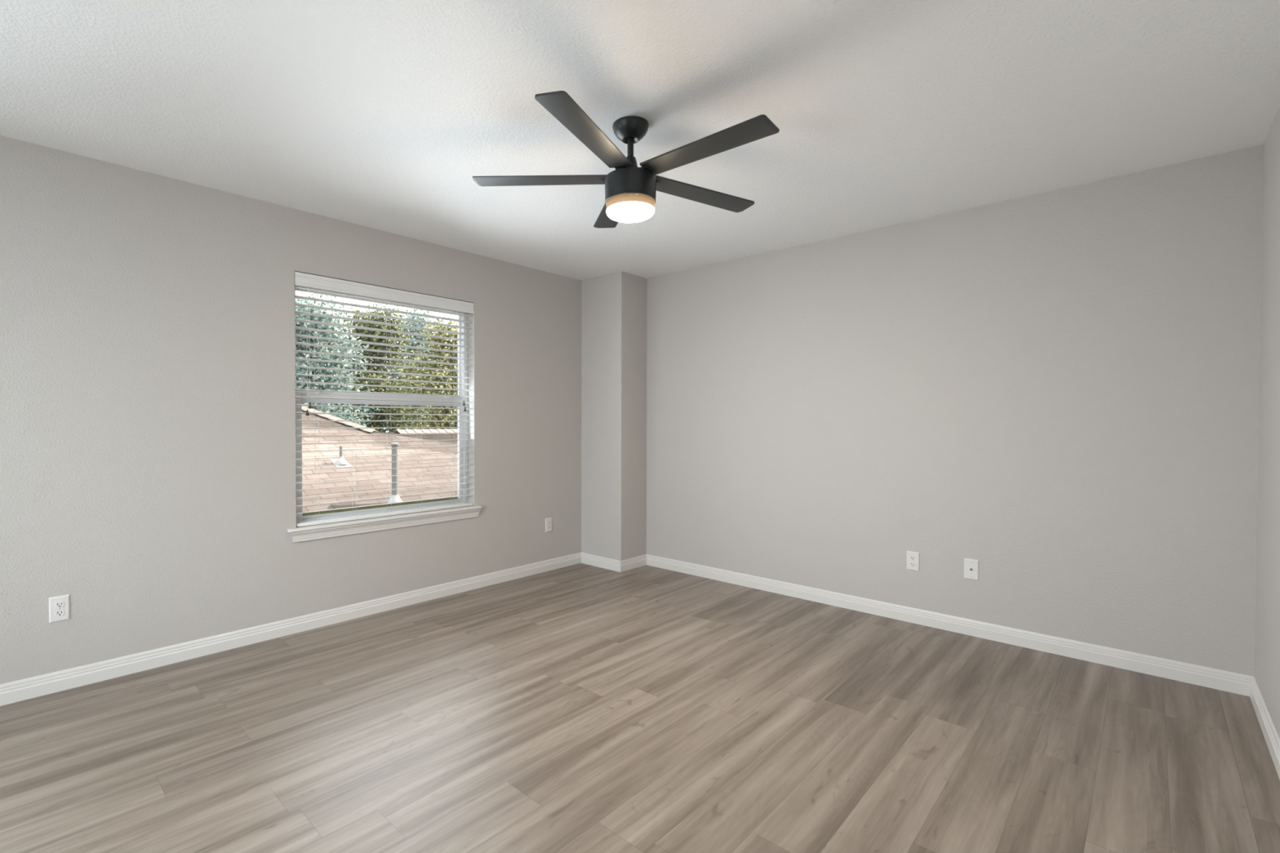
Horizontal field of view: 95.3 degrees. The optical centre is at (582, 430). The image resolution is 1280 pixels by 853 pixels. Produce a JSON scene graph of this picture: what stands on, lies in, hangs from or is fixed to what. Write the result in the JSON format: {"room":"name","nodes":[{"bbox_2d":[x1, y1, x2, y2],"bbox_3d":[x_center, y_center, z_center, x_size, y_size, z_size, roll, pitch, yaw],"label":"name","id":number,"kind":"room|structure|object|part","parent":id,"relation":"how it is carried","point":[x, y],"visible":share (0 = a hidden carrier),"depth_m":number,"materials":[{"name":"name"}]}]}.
{"room":"empty bedroom","nodes":[
{"label":"empty bedroom","id":0,"kind":"room"},
{"bbox_2d":[0,135,581,684],"bbox_3d":[-1.217,-0.062,3.907,0.160,2.440,3.960,1,1,44],"label":"wall","id":1,"kind":"structure","parent":0,"point":[148,373],"depth_m":2.99,"materials":[{"name":"beige paint"}]},
{"bbox_2d":[48,594,70,622],"bbox_3d":[-2.367,0.805,2.625,0.008,0.114,0.070,1,1,44],"label":"wall outlet","id":2,"kind":"object","parent":1,"relation":"attached to","point":[60,606],"visible":1,"depth_m":2.62,"materials":[{"name":"white plastic"}]},
{"bbox_2d":[54,609,64,617],"bbox_3d":[-2.365,0.824,2.624,0.003,0.028,0.034,1,1,44],"label":"receptacle","id":3,"kind":"object","parent":2,"relation":"attached to","point":[58,613],"depth_m":2.62,"materials":[{"name":"white plastic"}]},
{"bbox_2d":[54,600,64,608],"bbox_3d":[-2.365,0.785,2.623,0.003,0.028,0.034,1,1,44],"label":"receptacle","id":4,"kind":"object","parent":2,"relation":"attached to","point":[58,604],"depth_m":2.62,"materials":[{"name":"white plastic"}]},
{"bbox_2d":[0,552,581,706],"bbox_3d":[-1.849,1.125,3.157,0.014,0.089,5.260,1,1,44],"label":"baseboard","id":5,"kind":"structure","parent":1,"relation":"attached to","point":[21,690],"depth_m":3.15,"materials":[{"name":"white wood"}]},
{"bbox_2d":[287,285,482,542],"bbox_3d":[-1.267,-0.146,3.827,0.196,1.560,1.334,1,1,44],"label":"window","id":6,"kind":"structure","parent":1,"relation":"in","point":[305,533],"depth_m":3.81,"materials":[{"name":"white plastic"}]},
{"bbox_3d":[-1.321,-0.539,3.874,0.028,0.714,1.178,1,1,44],"label":"sash","id":7,"kind":"part","parent":6,"relation":"part of","materials":[{"name":"white plastic"}]},
{"bbox_3d":[-1.297,0.150,3.861,0.028,0.762,1.178,1,1,44],"label":"sash","id":8,"kind":"part","parent":6,"relation":"part of","materials":[{"name":"white plastic"}]},
{"bbox_2d":[294,271,474,527],"bbox_3d":[-1.238,-0.185,3.799,0.081,1.473,1.232,1,1,44],"label":"window blind","id":9,"kind":"object","parent":6,"relation":"attached to","point":[301,279],"visible":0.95,"depth_m":3.73,"materials":[{"name":"white plastic"}]},
{"bbox_3d":[-1.606,-0.480,3.377,0.005,0.716,0.002,1,1,44],"label":"lift cord","id":10,"kind":"part","parent":9,"relation":"part of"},
{"bbox_3d":[-1.596,-0.501,3.387,0.005,0.674,0.002,1,1,44],"label":"lift cord","id":11,"kind":"part","parent":9,"relation":"part of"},
{"bbox_3d":[-1.588,-0.163,3.459,0.056,1.405,0.002,1,1,44],"label":"ladder cord","id":12,"kind":"part","parent":9,"relation":"part of","materials":[{"name":"white fabric"}]},
{"bbox_3d":[-1.429,-0.165,3.622,0.056,1.405,0.002,1,1,44],"label":"ladder cord","id":13,"kind":"part","parent":9,"relation":"part of","materials":[{"name":"white fabric"}]},
{"bbox_3d":[-1.248,0.542,3.818,0.051,0.018,1.226,1,1,44],"label":"rail","id":14,"kind":"part","parent":9,"relation":"part of","materials":[{"name":"white plastic"}]},
{"bbox_3d":[-1.267,-0.168,3.788,0.056,1.405,0.002,1,1,44],"label":"ladder cord","id":15,"kind":"part","parent":9,"relation":"part of","materials":[{"name":"white fabric"}]},
{"bbox_3d":[-1.112,-0.170,3.946,0.056,1.405,0.002,1,1,44],"label":"ladder cord","id":16,"kind":"part","parent":9,"relation":"part of","materials":[{"name":"white fabric"}]},
{"bbox_3d":[-0.933,-0.172,4.129,0.056,1.405,0.002,1,1,44],"label":"ladder cord","id":17,"kind":"part","parent":9,"relation":"part of","materials":[{"name":"white fabric"}]},
{"bbox_3d":[-0.846,-0.511,4.153,0.005,0.676,0.002,1,1,44],"label":"tilt cord","id":18,"kind":"part","parent":9,"relation":"part of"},
{"bbox_3d":[-1.239,0.565,3.810,0.117,0.020,1.334,1,1,44],"label":"sill","id":19,"kind":"part","parent":6,"relation":"part of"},
{"bbox_2d":[545,517,551,532],"bbox_3d":[-0.279,0.770,4.760,0.008,0.114,0.070,1,1,44],"label":"wall outlet","id":20,"kind":"object","parent":1,"relation":"attached to","point":[548,521],"visible":1,"depth_m":4.75,"materials":[{"name":"white plastic"}]},
{"bbox_2d":[581,271,647,560],"bbox_3d":[0.265,-0.077,4.989,0.447,2.440,0.340,1,1,44],"label":"column","id":21,"kind":"structure","parent":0,"point":[614,305],"depth_m":4.85,"materials":[{"name":"beige paint"}]},
{"bbox_2d":[581,552,620,572],"bbox_3d":[0.145,1.100,4.875,0.460,0.089,0.014,1,1,44],"label":"baseboard","id":22,"kind":"structure","parent":21,"relation":"attached to","point":[586,558],"depth_m":4.87,"materials":[{"name":"white wood"}]},
{"bbox_2d":[620,554,646,572],"bbox_3d":[0.424,1.101,4.841,0.014,0.089,0.354,1,1,44],"label":"baseboard","id":23,"kind":"structure","parent":21,"relation":"attached to","point":[639,561],"depth_m":4.83,"materials":[{"name":"white wood"}]},
{"bbox_2d":[0,563,1279,852],"bbox_3d":[-0.353,1.249,1.934,4.184,0.120,5.920,1,1,44],"label":"floor","id":24,"kind":"structure","parent":0,"point":[580,708],"depth_m":2.20,"materials":[{"name":"brown wood"}]},
{"bbox_2d":[0,0,1279,280],"bbox_3d":[-0.351,-1.311,1.895,4.184,0.120,5.920,1,1,44],"label":"ceiling","id":25,"kind":"structure","parent":0,"point":[383,115],"depth_m":2.19,"materials":[{"name":"white paint"}]},
{"bbox_2d":[472,90,779,228],"bbox_3d":[0.212,-1.067,2.357,1.192,0.379,1.235,1,1,44],"label":"ceiling fan","id":26,"kind":"object","parent":25,"relation":"hanging from","point":[630,190],"visible":1,"depth_m":2.30,"materials":[{"name":"black metal"}]},
{"bbox_3d":[-0.177,-1.054,2.444,0.569,0.008,0.116,3,7,8],"label":"blade","id":27,"kind":"part","parent":26,"relation":"part of","materials":[{"name":"black wood"}]},
{"bbox_3d":[0.022,-1.057,2.068,0.116,0.008,0.552,10,4,28],"label":"blade","id":28,"kind":"part","parent":26,"relation":"part of","materials":[{"name":"black wood"}]},
{"bbox_3d":[0.147,-1.053,2.748,0.116,0.008,0.535,-4,1,-8],"label":"blade","id":29,"kind":"part","parent":26,"relation":"part of","materials":[{"name":"black wood"}]},
{"bbox_3d":[0.516,-1.035,2.552,0.532,0.008,0.116,2,-6,-27],"label":"blade","id":30,"kind":"part","parent":26,"relation":"part of","materials":[{"name":"black wood"}]},
{"bbox_3d":[0.446,-1.036,2.131,0.116,0.008,0.539,11,-5,-44],"label":"blade","id":31,"kind":"part","parent":26,"relation":"part of","materials":[{"name":"black wood"}]},
{"bbox_2d":[646,144,1263,676],"bbox_3d":[1.662,-0.060,3.973,4.184,2.440,0.160,1,1,44],"label":"wall","id":32,"kind":"structure","parent":0,"point":[1056,391],"depth_m":3.22,"materials":[{"name":"beige paint"}]},
{"bbox_2d":[906,551,919,571],"bbox_3d":[2.006,0.792,3.530,0.070,0.114,0.008,1,1,44],"label":"wall outlet","id":33,"kind":"object","parent":32,"relation":"attached to","point":[913,557],"visible":1,"depth_m":3.53,"materials":[{"name":"white plastic"}]},
{"bbox_2d":[909,561,915,566],"bbox_3d":[2.005,0.811,3.529,0.034,0.028,0.003,1,1,44],"label":"receptacle","id":34,"kind":"object","parent":33,"relation":"attached to","point":[911,563],"depth_m":3.53,"materials":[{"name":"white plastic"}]},
{"bbox_2d":[909,555,915,560],"bbox_3d":[2.005,0.773,3.528,0.034,0.028,0.003,1,1,44],"label":"receptacle","id":35,"kind":"object","parent":33,"relation":"attached to","point":[911,557],"depth_m":3.53,"materials":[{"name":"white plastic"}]},
{"bbox_2d":[646,554,1253,696],"bbox_3d":[1.760,1.119,3.772,3.417,0.089,0.014,1,1,44],"label":"baseboard","id":36,"kind":"structure","parent":32,"relation":"attached to","point":[1218,679],"depth_m":3.24,"materials":[{"name":"white wood"}]},
{"bbox_2d":[964,558,978,580],"bbox_3d":[2.219,0.792,3.318,0.072,0.116,0.015,1,1,44],"label":"plate","id":37,"kind":"object","parent":32,"relation":"attached to","point":[971,566],"visible":1,"depth_m":3.32,"materials":[{"name":"white plastic"}]},
{"bbox_2d":[1253,106,1279,738],"bbox_3d":[1.086,-0.008,0.508,0.160,2.440,5.600,1,1,44],"label":"wall","id":38,"kind":"structure","parent":0,"point":[1267,630],"depth_m":2.33,"materials":[{"name":"beige paint"}]},
{"bbox_2d":[1249,676,1279,779],"bbox_3d":[1.023,1.166,0.586,0.014,0.089,5.600,1,1,44],"label":"baseboard","id":39,"kind":"structure","parent":38,"relation":"attached to","point":[1272,739],"depth_m":2.24,"materials":[{"name":"white wood"}]},
{"label":"outside","id":40,"kind":"structure","parent":0,"visible":0},
{"bbox_3d":[-6.928,4.326,12.327,100.000,0.200,120.000,1,1,44],"label":"ground","id":41,"kind":"structure","parent":40,"visible":0},
{"bbox_2d":[295,295,363,411],"bbox_3d":[-12.207,-1.090,26.443,5.306,10.205,5.646,1,1,44],"label":"tree","id":42,"kind":"object","parent":41,"relation":"on","point":[303,295],"visible":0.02,"depth_m":26.00,"materials":[{"name":"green plant"}]},
{"bbox_2d":[295,291,380,426],"bbox_3d":[-7.758,0.127,16.461,4.646,8.083,4.779,1,1,44],"label":"tree","id":43,"kind":"object","parent":41,"relation":"on","point":[301,340],"visible":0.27,"depth_m":15.89,"materials":[{"name":"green plant"}]},
{"bbox_2d":[322,302,426,432],"bbox_3d":[-8.547,-0.495,23.263,4.771,9.118,4.839,0,1,-12],"label":"tree","id":44,"kind":"object","parent":41,"relation":"on","point":[371,375],"visible":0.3,"depth_m":22.56,"materials":[{"name":"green plant"}]},
{"bbox_2d":[302,406,457,512],"bbox_3d":[-3.890,1.675,10.384,7.800,5.167,16.524,1,1,44],"label":"roof","id":45,"kind":"structure","parent":41,"relation":"on","point":[306,455],"depth_m":8.79,"materials":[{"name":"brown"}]},
{"bbox_2d":[377,308,447,431],"bbox_3d":[-8.595,-1.250,30.328,5.289,10.414,5.082,0,1,4],"label":"tree","id":46,"kind":"object","parent":41,"relation":"on","point":[409,317],"visible":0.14,"depth_m":29.13,"materials":[{"name":"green plant"}]},
{"bbox_2d":[395,315,457,429],"bbox_3d":[-4.632,0.119,19.617,4.115,8.009,4.464,0,1,4],"label":"tree","id":47,"kind":"object","parent":41,"relation":"on","point":[423,391],"visible":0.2,"depth_m":18.78,"materials":[{"name":"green plant"}]},
{"bbox_2d":[426,352,457,429],"bbox_3d":[-5.294,-0.516,26.349,4.965,9.074,5.388,1,1,44],"label":"tree","id":48,"kind":"object","parent":41,"relation":"on","point":[433,353],"visible":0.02,"depth_m":26.44,"materials":[{"name":"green plant"}]}
]}

